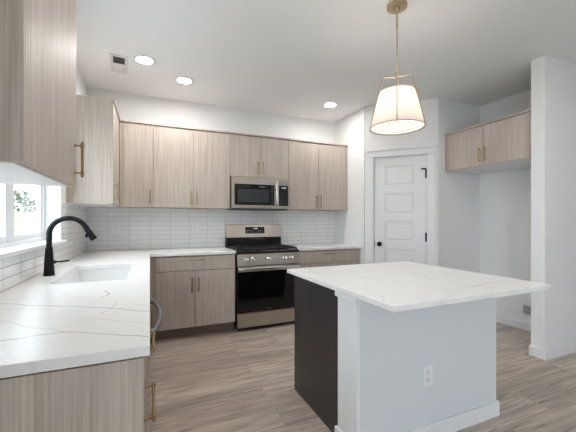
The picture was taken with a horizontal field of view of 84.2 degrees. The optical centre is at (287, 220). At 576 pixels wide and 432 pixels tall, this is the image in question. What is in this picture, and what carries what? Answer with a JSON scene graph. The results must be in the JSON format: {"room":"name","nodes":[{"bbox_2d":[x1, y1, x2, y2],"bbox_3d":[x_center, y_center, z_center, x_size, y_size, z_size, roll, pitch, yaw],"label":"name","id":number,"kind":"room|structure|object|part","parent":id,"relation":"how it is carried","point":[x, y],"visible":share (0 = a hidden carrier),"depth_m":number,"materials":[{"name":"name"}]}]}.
{"room":"kitchen","nodes":[
{"label":"kitchen","id":0,"kind":"room"},
{"bbox_2d":[43,66,86,240],"bbox_3d":[-0.677,-0.121,-0.260,0.150,2.743,8.260,0,0,-23],"label":"wall","id":1,"kind":"structure","parent":0,"point":[55,196],"depth_m":2.52,"materials":[{"name":"white paint"}]},
{"bbox_2d":[0,184,66,258],"bbox_3d":[-1.607,-0.354,1.928,0.178,1.052,1.375,0,0,-23],"label":"window","id":2,"kind":"structure","parent":1,"relation":"in","point":[8,240],"depth_m":1.90,"materials":[{"name":"white plastic"}]},
{"bbox_3d":[-1.533,-0.361,1.592,0.026,0.967,0.569,0,0,-23],"label":"sash","id":3,"kind":"part","parent":2,"relation":"part of","materials":[{"name":"white plastic"}]},
{"bbox_3d":[-1.659,-0.365,1.886,0.048,1.030,1.280,0,0,-23],"label":"frame","id":4,"kind":"part","parent":2,"relation":"part of","materials":[{"name":"white plastic"}]},
{"bbox_3d":[-1.788,-0.361,2.180,0.026,0.967,0.569,0,0,-23],"label":"sash","id":5,"kind":"part","parent":2,"relation":"part of","materials":[{"name":"white plastic"}]},
{"bbox_3d":[-1.585,0.161,1.938,0.130,0.022,1.375,0,0,-23],"label":"sill","id":6,"kind":"part","parent":2,"relation":"part of","materials":[{"name":"white paint"}]},
{"bbox_2d":[0,0,84,186],"bbox_3d":[-0.955,-0.696,1.060,0.387,1.089,0.646,0,0,-23],"label":"upper cabinet","id":7,"kind":"object","parent":1,"relation":"attached to","point":[38,145],"visible":1,"depth_m":0.95,"materials":[{"name":"beige laminate"}]},
{"bbox_3d":[-0.847,-0.686,0.762,0.349,1.068,0.012,0,0,-23],"label":"panel","id":8,"kind":"part","parent":7,"relation":"part of","materials":[{"name":"beige laminate"}]},
{"bbox_3d":[-0.986,-0.152,1.054,0.314,0.002,0.609,0,0,-23],"label":"panel","id":9,"kind":"part","parent":7,"relation":"part of","materials":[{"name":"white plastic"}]},
{"bbox_3d":[-0.823,-0.685,1.124,0.019,1.063,0.630,0,0,-23],"label":"door","id":10,"kind":"part","parent":7,"relation":"part of","materials":[{"name":"beige laminate"}]},
{"bbox_3d":[-0.905,-0.267,1.384,0.038,0.155,0.016,0,0,-23],"label":"handle","id":11,"kind":"part","parent":7,"relation":"part of","materials":[{"name":"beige metal"}]},
{"bbox_2d":[0,202,86,292],"bbox_3d":[-1.607,0.092,2.089,0.008,0.486,3.190,0,0,-23],"label":"tile backsplash","id":12,"kind":"structure","parent":1,"relation":"attached to","point":[16,269],"depth_m":2.09,"materials":[{"name":"white tile"}]},
{"bbox_2d":[66,95,119,207],"bbox_3d":[-1.883,-0.616,3.205,0.387,0.929,0.934,0,0,-23],"label":"upper cabinet","id":13,"kind":"object","parent":1,"relation":"attached to","point":[97,119],"visible":0.96,"depth_m":2.79,"materials":[{"name":"beige laminate"}]},
{"bbox_3d":[-1.912,-0.152,3.193,0.314,0.002,0.911,0,0,-23],"label":"panel","id":14,"kind":"part","parent":13,"relation":"part of","materials":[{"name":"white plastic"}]},
{"bbox_3d":[-1.683,-0.605,3.112,0.019,0.903,0.602,0,0,-23],"label":"door","id":15,"kind":"part","parent":13,"relation":"part of","materials":[{"name":"beige laminate"}]},
{"bbox_3d":[-1.744,-1.071,3.265,0.033,0.019,0.934,0,0,-23],"label":"trim","id":16,"kind":"part","parent":13,"relation":"part of","materials":[{"name":"beige laminate"}]},
{"bbox_2d":[87,87,334,257],"bbox_3d":[-0.808,-0.121,4.248,3.490,2.743,0.120,0,0,-23],"label":"wall","id":17,"kind":"structure","parent":0,"point":[132,107],"depth_m":4.12,"materials":[{"name":"white paint"}]},
{"bbox_2d":[120,119,152,207],"bbox_3d":[-1.700,-0.616,3.596,0.327,0.928,0.367,0,0,-23],"label":"upper cabinet","id":18,"kind":"object","parent":17,"relation":"attached to","point":[136,137],"visible":0.95,"depth_m":3.46,"materials":[{"name":"beige laminate"}]},
{"bbox_3d":[-1.645,-1.071,3.466,0.327,0.019,0.033,0,0,-23],"label":"trim","id":19,"kind":"part","parent":18,"relation":"part of","materials":[{"name":"beige laminate"}]},
{"bbox_3d":[-1.513,-0.267,3.498,0.016,0.155,0.038,0,0,-23],"label":"handle","id":20,"kind":"part","parent":18,"relation":"part of","materials":[{"name":"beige metal"}]},
{"bbox_2d":[153,123,229,208],"bbox_3d":[-1.156,-0.616,3.832,0.856,0.928,0.367,0,0,-23],"label":"upper cabinet","id":21,"kind":"object","parent":17,"relation":"attached to","point":[191,166],"visible":1,"depth_m":3.68,"materials":[{"name":"beige laminate"}]},
{"bbox_3d":[-1.296,-0.605,3.623,0.430,0.903,0.019,0,0,-23],"label":"door","id":22,"kind":"part","parent":21,"relation":"part of","materials":[{"name":"beige laminate"}]},
{"bbox_3d":[-1.100,-1.071,3.702,0.856,0.019,0.033,0,0,-23],"label":"trim","id":23,"kind":"part","parent":21,"relation":"part of","materials":[{"name":"beige laminate"}]},
{"bbox_3d":[-0.903,-0.605,3.793,0.421,0.903,0.019,0,0,-23],"label":"door","id":24,"kind":"part","parent":21,"relation":"part of","materials":[{"name":"beige laminate"}]},
{"bbox_2d":[87,207,335,250],"bbox_3d":[-0.758,0.092,4.199,3.223,0.486,0.008,0,0,-23],"label":"tile backsplash","id":25,"kind":"structure","parent":17,"relation":"attached to","point":[139,228],"depth_m":3.98,"materials":[{"name":"white tile"}]},
{"bbox_2d":[112,222,118,231],"bbox_3d":[-1.976,0.069,3.662,0.073,0.116,0.009,0,0,-23],"label":"outlet plate","id":26,"kind":"object","parent":25,"relation":"attached to","point":[115,225],"visible":1,"depth_m":3.66,"materials":[{"name":"white plastic"}]},
{"bbox_2d":[191,222,196,231],"bbox_3d":[-1.176,0.076,4.008,0.073,0.116,0.009,0,0,-23],"label":"outlet plate","id":27,"kind":"object","parent":25,"relation":"attached to","point":[193,224],"visible":1,"depth_m":4.00,"materials":[{"name":"white plastic"}]},
{"bbox_2d":[230,132,288,178],"bbox_3d":[-0.407,-0.814,4.156,0.772,0.533,0.367,0,0,-23],"label":"upper cabinet","id":28,"kind":"object","parent":17,"relation":"attached to","point":[251,155],"visible":0.97,"depth_m":4.01,"materials":[{"name":"beige laminate"}]},
{"bbox_3d":[-0.529,-0.802,3.954,0.385,0.508,0.019,0,0,-23],"label":"door","id":29,"kind":"part","parent":28,"relation":"part of","materials":[{"name":"beige laminate"}]},
{"bbox_2d":[226,176,289,210],"bbox_3d":[-0.390,-0.340,4.117,0.760,0.403,0.428,0,0,-23],"label":"microwave","id":30,"kind":"object","parent":28,"relation":"attached to","point":[246,193],"visible":1,"depth_m":3.96,"materials":[{"name":"silver metal"}]},
{"bbox_3d":[-0.406,-0.347,3.946,0.591,0.381,0.022,0,0,-23],"label":"door","id":31,"kind":"part","parent":30,"relation":"part of","materials":[{"name":"silver metal"}]},
{"bbox_3d":[-0.408,-0.324,3.932,0.510,0.256,0.004,0,0,-23],"label":"door glass","id":32,"kind":"part","parent":30,"relation":"part of","materials":[{"name":"black glass"}]},
{"bbox_3d":[-0.144,-0.344,4.019,0.020,0.311,0.052,0,0,-23],"label":"handle","id":33,"kind":"part","parent":30,"relation":"part of","materials":[{"name":"silver metal"}]},
{"bbox_3d":[-0.058,-0.347,4.097,0.165,0.381,0.022,0,0,-23],"label":"control panel","id":34,"kind":"part","parent":30,"relation":"part of","materials":[{"name":"silver metal"}]},
{"bbox_3d":[-0.351,-1.071,4.026,0.772,0.019,0.033,0,0,-23],"label":"trim","id":35,"kind":"part","parent":28,"relation":"part of","materials":[{"name":"beige laminate"}]},
{"bbox_3d":[-0.175,-0.802,4.108,0.382,0.508,0.019,0,0,-23],"label":"door","id":36,"kind":"part","parent":28,"relation":"part of","materials":[{"name":"beige laminate"}]},
{"bbox_2d":[288,138,347,210],"bbox_3d":[0.370,-0.616,4.492,0.918,0.928,0.367,0,0,-23],"label":"upper cabinet","id":37,"kind":"object","parent":17,"relation":"attached to","point":[317,171],"visible":0.98,"depth_m":4.35,"materials":[{"name":"beige laminate"}]},
{"bbox_3d":[0.206,-0.605,4.273,0.441,0.903,0.019,0,0,-23],"label":"door","id":38,"kind":"part","parent":37,"relation":"part of","materials":[{"name":"beige laminate"}]},
{"bbox_3d":[0.427,-1.071,4.362,0.918,0.019,0.033,0,0,-23],"label":"trim","id":39,"kind":"part","parent":37,"relation":"part of","materials":[{"name":"beige laminate"}]},
{"bbox_3d":[0.611,-0.605,4.448,0.435,0.903,0.019,0,0,-23],"label":"door","id":40,"kind":"part","parent":37,"relation":"part of","materials":[{"name":"beige laminate"}]},
{"bbox_2d":[76,0,575,122],"bbox_3d":[2.622,-1.553,1.243,7.400,0.120,8.600,0,0,-23],"label":"ceiling","id":41,"kind":"structure","parent":0,"point":[292,58],"depth_m":2.76,"materials":[{"name":"white paint"}]},
{"bbox_2d":[109,53,127,73],"bbox_3d":[-1.608,-1.486,3.036,0.150,0.013,0.380,0,0,-27],"label":"ceiling vent","id":42,"kind":"object","parent":41,"relation":"in","point":[118,63],"visible":1,"depth_m":3.02,"materials":[{"name":"white plastic"}]},
{"bbox_2d":[134,54,154,64],"bbox_3d":[-1.325,-1.488,2.950,0.184,0.008,0.184,0,0,-23],"label":"recessed light","id":43,"kind":"object","parent":41,"relation":"in","point":[143,59],"visible":1,"depth_m":2.94,"materials":[{"name":"white plastic"}]},
{"bbox_2d":[175,76,192,83],"bbox_3d":[-1.099,-1.488,3.378,0.184,0.008,0.184,0,0,-23],"label":"recessed light","id":44,"kind":"object","parent":41,"relation":"in","point":[181,79],"visible":1,"depth_m":3.37,"materials":[{"name":"white plastic"}]},
{"bbox_2d":[323,102,336,106],"bbox_3d":[0.541,-1.488,4.088,0.184,0.008,0.184,0,0,-23],"label":"recessed light","id":45,"kind":"object","parent":41,"relation":"in","point":[327,104],"visible":1,"depth_m":4.08,"materials":[{"name":"white plastic"}]},
{"bbox_2d":[369,0,425,135],"bbox_3d":[0.753,-1.062,2.205,0.370,0.856,0.370,0,0,-23],"label":"pendant light","id":46,"kind":"object","parent":41,"relation":"hanging from","point":[398,110],"visible":1,"depth_m":2.12,"materials":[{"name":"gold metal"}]},
{"bbox_3d":[0.753,-1.188,2.205,0.018,0.346,0.018,0,0,-23],"label":"stem","id":47,"kind":"part","parent":46,"relation":"part of","materials":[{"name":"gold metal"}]},
{"bbox_3d":[0.753,-0.820,2.205,0.370,0.371,0.370,0,0,-23],"label":"wire frame","id":48,"kind":"part","parent":46,"relation":"part of","materials":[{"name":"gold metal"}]},
{"bbox_3d":[0.753,-0.766,2.205,0.356,0.247,0.356,0,0,-23],"label":"lamp shade","id":49,"kind":"part","parent":46,"relation":"part of","materials":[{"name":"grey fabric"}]},
{"bbox_2d":[371,120,423,133],"bbox_3d":[0.753,-0.651,2.205,0.344,0.004,0.344,0,0,18],"label":"diffuser","id":50,"kind":"object","parent":46,"relation":"attached to","point":[379,126],"depth_m":2.19,"materials":[{"name":"white plastic"}]},
{"bbox_2d":[335,108,364,263],"bbox_3d":[0.915,-0.121,4.540,0.115,2.743,0.711,0,0,-23],"label":"wall","id":51,"kind":"structure","parent":0,"point":[350,130],"depth_m":4.39,"materials":[{"name":"white paint"}]},
{"bbox_2d":[147,322,575,431],"bbox_3d":[2.622,1.300,1.243,7.400,0.100,8.600,0,0,-23],"label":"floor","id":52,"kind":"structure","parent":0,"point":[234,380],"depth_m":2.42,"materials":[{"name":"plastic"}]},
{"bbox_2d":[0,332,156,431],"bbox_3d":[-0.753,0.811,0.959,0.660,0.874,0.446,0,0,-23],"label":"base cabinet","id":53,"kind":"object","parent":52,"relation":"on","point":[107,396],"visible":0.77,"depth_m":0.81,"materials":[{"name":"beige laminate"}]},
{"bbox_3d":[-0.685,0.811,0.757,0.624,0.874,0.022,0,0,-23],"label":"panel","id":54,"kind":"part","parent":53,"relation":"part of","materials":[{"name":"beige laminate"}]},
{"bbox_2d":[0,247,235,378],"bbox_3d":[-0.904,0.351,2.388,1.535,0.030,3.216,0,0,-23],"label":"countertop","id":55,"kind":"structure","parent":53,"relation":"on","point":[46,325],"depth_m":1.13,"materials":[{"name":"white stone"}]},
{"bbox_2d":[43,216,96,275],"bbox_3d":[-1.370,0.151,2.011,0.287,0.369,0.062,0,0,-23],"label":"kitchen faucet","id":56,"kind":"object","parent":55,"relation":"on","point":[49,270],"visible":1,"depth_m":1.97,"materials":[{"name":"black metal"}]},
{"bbox_3d":[-1.416,0.253,1.991,0.088,0.022,0.021,0,0,-23],"label":"lever","id":57,"kind":"part","parent":56,"relation":"part of","materials":[{"name":"black metal"}]},
{"bbox_3d":[-1.385,0.066,2.005,0.222,0.199,0.031,0,0,-23],"label":"spout","id":58,"kind":"part","parent":56,"relation":"part of","materials":[{"name":"black metal"}]},
{"bbox_2d":[56,267,130,283],"bbox_3d":[-1.255,0.484,2.108,0.432,0.235,0.815,0,0,-23],"label":"sink","id":59,"kind":"object","parent":55,"relation":"in","point":[106,274],"visible":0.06,"depth_m":2.44,"materials":[{"name":"white ceramic"}]},
{"bbox_3d":[-0.498,0.681,1.081,0.019,0.295,0.415,0,0,-23],"label":"drawer","id":60,"kind":"part","parent":53,"relation":"part of","materials":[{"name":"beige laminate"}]},
{"bbox_3d":[-0.501,0.652,1.159,0.038,0.016,0.260,0,0,-23],"label":"handle","id":61,"kind":"part","parent":53,"relation":"part of","materials":[{"name":"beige metal"}]},
{"bbox_3d":[-0.511,0.447,1.183,0.038,0.016,0.187,0,0,-23],"label":"handle","id":62,"kind":"part","parent":53,"relation":"part of","materials":[{"name":"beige metal"}]},
{"bbox_2d":[147,305,152,364],"bbox_3d":[-1.260,0.813,2.131,0.660,0.870,0.884,0,0,-23],"label":"base cabinet","id":63,"kind":"object","parent":52,"relation":"on","point":[151,307],"visible":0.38,"depth_m":2.21,"materials":[{"name":"beige laminate"}]},
{"bbox_3d":[-0.956,0.680,2.212,0.038,0.155,0.016,0,0,-23],"label":"handle","id":64,"kind":"part","parent":63,"relation":"part of","materials":[{"name":"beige metal"}]},
{"bbox_2d":[145,299,162,431],"bbox_3d":[-0.935,0.815,1.456,0.676,0.866,0.596,0,0,-23],"label":"dishwasher","id":65,"kind":"object","parent":52,"relation":"on","point":[153,302],"visible":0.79,"depth_m":1.39,"materials":[{"name":"grey metal"}]},
{"bbox_3d":[-0.706,0.758,1.556,0.033,0.753,0.596,0,0,-23],"label":"door","id":66,"kind":"part","parent":65,"relation":"part of","materials":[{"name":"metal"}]},
{"bbox_3d":[-0.659,0.460,1.576,0.074,0.025,0.568,0,0,-23],"label":"handle","id":67,"kind":"part","parent":65,"relation":"part of","materials":[{"name":"grey metal"}]},
{"bbox_2d":[150,254,234,339],"bbox_3d":[-1.120,0.811,3.686,0.900,0.874,0.661,0,0,-23],"label":"base cabinet","id":68,"kind":"object","parent":52,"relation":"on","point":[195,294],"visible":0.96,"depth_m":3.42,"materials":[{"name":"beige laminate"}]},
{"bbox_3d":[-1.185,0.833,3.349,0.402,0.599,0.019,0,0,-23],"label":"door","id":69,"kind":"part","parent":68,"relation":"part of","materials":[{"name":"beige laminate"}]},
{"bbox_3d":[-0.986,0.453,3.435,0.835,0.147,0.019,0,0,-23],"label":"drawer","id":70,"kind":"part","parent":68,"relation":"part of","materials":[{"name":"beige laminate"}]},
{"bbox_3d":[-0.800,0.833,3.516,0.430,0.599,0.019,0,0,-23],"label":"door","id":71,"kind":"part","parent":68,"relation":"part of","materials":[{"name":"beige laminate"}]},
{"bbox_2d":[225,224,299,329],"bbox_3d":[-0.334,0.647,3.988,0.768,1.205,0.710,0,0,-23],"label":"gas range","id":72,"kind":"object","parent":52,"relation":"on","point":[264,289],"visible":0.98,"depth_m":3.73,"materials":[{"name":"silver metal"}]},
{"bbox_2d":[229,248,298,254],"bbox_3d":[-0.329,0.360,3.976,0.768,0.031,0.560,0,0,-23],"label":"cooktop","id":73,"kind":"object","parent":72,"relation":"in","point":[239,251],"depth_m":3.73,"materials":[{"name":"black metal"}]},
{"bbox_3d":[-0.222,1.125,3.729,0.756,0.160,0.034,0,0,-23],"label":"storage drawer","id":74,"kind":"part","parent":72,"relation":"part of","materials":[{"name":"silver metal"}]},
{"bbox_3d":[-0.227,1.209,3.742,0.756,0.038,0.009,0,0,-23],"label":"kick plate","id":75,"kind":"part","parent":72,"relation":"part of","materials":[{"name":"black metal"}]},
{"bbox_3d":[-0.227,0.443,3.741,0.760,0.130,0.072,0,0,-23],"label":"control panel","id":76,"kind":"part","parent":72,"relation":"part of","materials":[{"name":"silver metal"}]},
{"bbox_3d":[-0.221,0.776,3.728,0.756,0.523,0.038,0,0,-23],"label":"oven door","id":77,"kind":"part","parent":72,"relation":"part of","materials":[{"name":"black glass"}]},
{"bbox_3d":[-0.213,0.547,3.709,0.752,0.062,0.002,0,0,-23],"label":"door rail","id":78,"kind":"part","parent":72,"relation":"part of","materials":[{"name":"silver metal"}]},
{"bbox_3d":[-0.203,0.541,3.685,0.752,0.037,0.050,0,0,-23],"label":"oven handle","id":79,"kind":"part","parent":72,"relation":"part of","materials":[{"name":"silver metal"}]},
{"bbox_2d":[298,249,359,267],"bbox_3d":[0.430,0.811,4.356,0.914,0.874,0.661,0,0,-23],"label":"base cabinet","id":80,"kind":"object","parent":52,"relation":"on","point":[313,258],"visible":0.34,"depth_m":4.08,"materials":[{"name":"beige laminate"}]},
{"bbox_2d":[290,243,360,250],"bbox_3d":[0.425,0.351,4.365,0.919,0.030,0.644,0,0,-23],"label":"countertop","id":81,"kind":"structure","parent":80,"relation":"on","point":[326,246],"depth_m":4.20,"materials":[{"name":"white stone"}]},
{"bbox_3d":[0.524,0.681,4.089,0.866,0.295,0.019,0,0,-23],"label":"drawer","id":82,"kind":"part","parent":80,"relation":"part of","materials":[{"name":"beige laminate"}]},
{"bbox_2d":[294,275,499,431],"bbox_3d":[0.681,0.818,2.214,1.108,0.860,0.848,0,0,-23],"label":"kitchen island","id":83,"kind":"object","parent":52,"relation":"on","point":[358,364],"visible":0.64,"depth_m":1.84,"materials":[{"name":"white paint"}]},
{"bbox_3d":[0.180,0.818,2.090,0.018,0.860,0.622,0,0,-23],"label":"panel","id":84,"kind":"part","parent":83,"relation":"part of","materials":[{"name":"brown laminate"}]},
{"bbox_3d":[0.321,0.790,1.707,0.019,0.744,0.187,0,0,-23],"label":"casing","id":85,"kind":"part","parent":83,"relation":"part of","materials":[{"name":"white paint"}]},
{"bbox_3d":[0.321,0.404,1.705,0.044,0.029,0.199,0,0,-23],"label":"cap trim","id":86,"kind":"part","parent":83,"relation":"part of","materials":[{"name":"white paint"}]},
{"bbox_3d":[0.809,1.202,1.922,1.104,0.093,0.209,0,0,-23],"label":"baseboard","id":87,"kind":"part","parent":83,"relation":"part of","materials":[{"name":"white paint"}]},
{"bbox_2d":[287,261,551,311],"bbox_3d":[0.754,0.374,2.106,1.167,0.028,1.143,0,0,-23],"label":"island countertop","id":88,"kind":"structure","parent":83,"relation":"on","point":[403,285],"depth_m":1.84,"materials":[{"name":"white stone"}]},
{"bbox_2d":[423,364,431,386],"bbox_3d":[0.794,0.878,1.811,0.073,0.116,0.009,0,0,-23],"label":"outlet plate","id":89,"kind":"object","parent":83,"relation":"attached to","point":[427,370],"visible":1,"depth_m":1.81,"materials":[{"name":"white plastic"}]},
{"bbox_2d":[365,98,437,265],"bbox_3d":[1.433,-0.121,4.072,0.875,2.743,0.090,0,0,21],"label":"wall","id":90,"kind":"structure","parent":0,"point":[428,136],"depth_m":3.97,"materials":[{"name":"white paint"}]},
{"bbox_2d":[364,145,436,265],"bbox_3d":[1.415,0.167,4.049,0.863,2.165,0.143,0,0,21],"label":"door","id":91,"kind":"structure","parent":90,"relation":"in","point":[400,234],"depth_m":4.04,"materials":[{"name":"white paint"}]},
{"bbox_3d":[1.418,0.487,4.061,0.359,0.257,0.023,0,0,21],"label":"panel","id":92,"kind":"part","parent":91,"relation":"part of","materials":[{"name":"white paint"}]},
{"bbox_3d":[1.418,0.133,4.061,0.359,0.257,0.023,0,0,21],"label":"panel","id":93,"kind":"part","parent":91,"relation":"part of","materials":[{"name":"white paint"}]},
{"bbox_3d":[1.418,-0.223,4.061,0.359,0.257,0.023,0,0,21],"label":"panel","id":94,"kind":"part","parent":91,"relation":"part of","materials":[{"name":"white paint"}]},
{"bbox_3d":[1.418,-0.578,4.061,0.359,0.257,0.023,0,0,21],"label":"panel","id":95,"kind":"part","parent":91,"relation":"part of","materials":[{"name":"white paint"}]},
{"bbox_2d":[438,98,479,272],"bbox_3d":[2.198,-0.121,4.092,0.856,2.743,0.110,0,0,-23],"label":"wall","id":96,"kind":"structure","parent":0,"point":[458,193],"depth_m":3.99,"materials":[{"name":"white paint"}]},
{"bbox_2d":[480,89,530,323],"bbox_3d":[2.756,-0.121,3.730,0.120,2.743,0.995,0,0,-23],"label":"wall","id":97,"kind":"structure","parent":0,"point":[505,196],"depth_m":3.85,"materials":[{"name":"white paint"}]},
{"bbox_2d":[444,109,530,173],"bbox_3d":[2.388,-0.834,3.582,0.667,0.456,0.969,0,0,-23],"label":"upper cabinet","id":98,"kind":"object","parent":97,"relation":"attached to","point":[503,143],"visible":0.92,"depth_m":3.41,"materials":[{"name":"beige laminate"}]},
{"bbox_3d":[2.032,-0.824,3.684,0.019,0.430,0.473,0,0,-23],"label":"door","id":99,"kind":"part","parent":98,"relation":"part of","materials":[{"name":"beige laminate"}]},
{"bbox_3d":[2.120,-1.052,3.467,0.033,0.019,0.969,0,0,-23],"label":"trim","id":100,"kind":"part","parent":98,"relation":"part of","materials":[{"name":"beige laminate"}]},
{"bbox_3d":[2.416,-0.607,3.595,0.594,0.002,0.946,0,0,-23],"label":"panel","id":101,"kind":"part","parent":98,"relation":"part of","materials":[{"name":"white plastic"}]},
{"bbox_3d":[2.221,-0.824,3.246,0.019,0.430,0.477,0,0,-23],"label":"door","id":102,"kind":"part","parent":98,"relation":"part of","materials":[{"name":"beige laminate"}]},
{"bbox_2d":[506,223,511,232],"bbox_3d":[2.645,0.084,3.822,0.009,0.116,0.073,0,0,-23],"label":"outlet plate","id":103,"kind":"object","parent":97,"relation":"attached to","point":[508,225],"visible":1,"depth_m":3.82,"materials":[{"name":"white plastic"}]},
{"bbox_2d":[496,314,530,331],"bbox_3d":[2.690,1.204,3.710,0.014,0.089,0.953,0,0,-23],"label":"baseboard","id":104,"kind":"structure","parent":97,"relation":"attached to","point":[501,319],"depth_m":3.76,"materials":[{"name":"white paint"}]},
{"bbox_2d":[521,302,530,317],"bbox_3d":[2.723,1.015,3.624,0.024,0.150,0.150,0,0,-23],"label":"water supply box","id":105,"kind":"object","parent":97,"relation":"attached to","point":[525,308],"visible":0.64,"depth_m":3.64,"materials":[{"name":"white plastic"}]},
{"bbox_2d":[531,55,575,349],"bbox_3d":[3.775,-0.121,3.566,3.238,2.743,0.114,0,0,-23],"label":"wall","id":106,"kind":"structure","parent":0,"point":[553,81],"depth_m":2.95,"materials":[{"name":"white paint"}]},
{"bbox_2d":[528,342,575,360],"bbox_3d":[3.764,1.204,3.561,3.243,0.089,0.143,0,0,-23],"label":"baseboard","id":107,"kind":"structure","parent":106,"relation":"attached to","point":[555,352],"depth_m":2.93,"materials":[{"name":"white paint"}]},
{"label":"outside","id":108,"kind":"structure","parent":0,"visible":0},
{"bbox_3d":[-25.681,1.575,7.958,39.180,0.050,55.000,0,0,-23],"label":"patio","id":109,"kind":"object","parent":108,"visible":0},
{"bbox_2d":[5,211,35,247],"bbox_3d":[-9.105,0.580,10.359,0.112,1.960,26.245,0,0,-23],"label":"wooden fence","id":110,"kind":"object","parent":109,"relation":"on","point":[20,218],"visible":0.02,"depth_m":11.60,"materials":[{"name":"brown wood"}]},
{"bbox_2d":[14,188,35,230],"bbox_3d":[-14.573,-0.141,17.103,2.284,3.421,2.285,0,0,-23],"label":"tree","id":111,"kind":"object","parent":109,"relation":"on","point":[19,200],"visible":0.31,"depth_m":17.09,"materials":[{"name":"green plant"}]}
]}

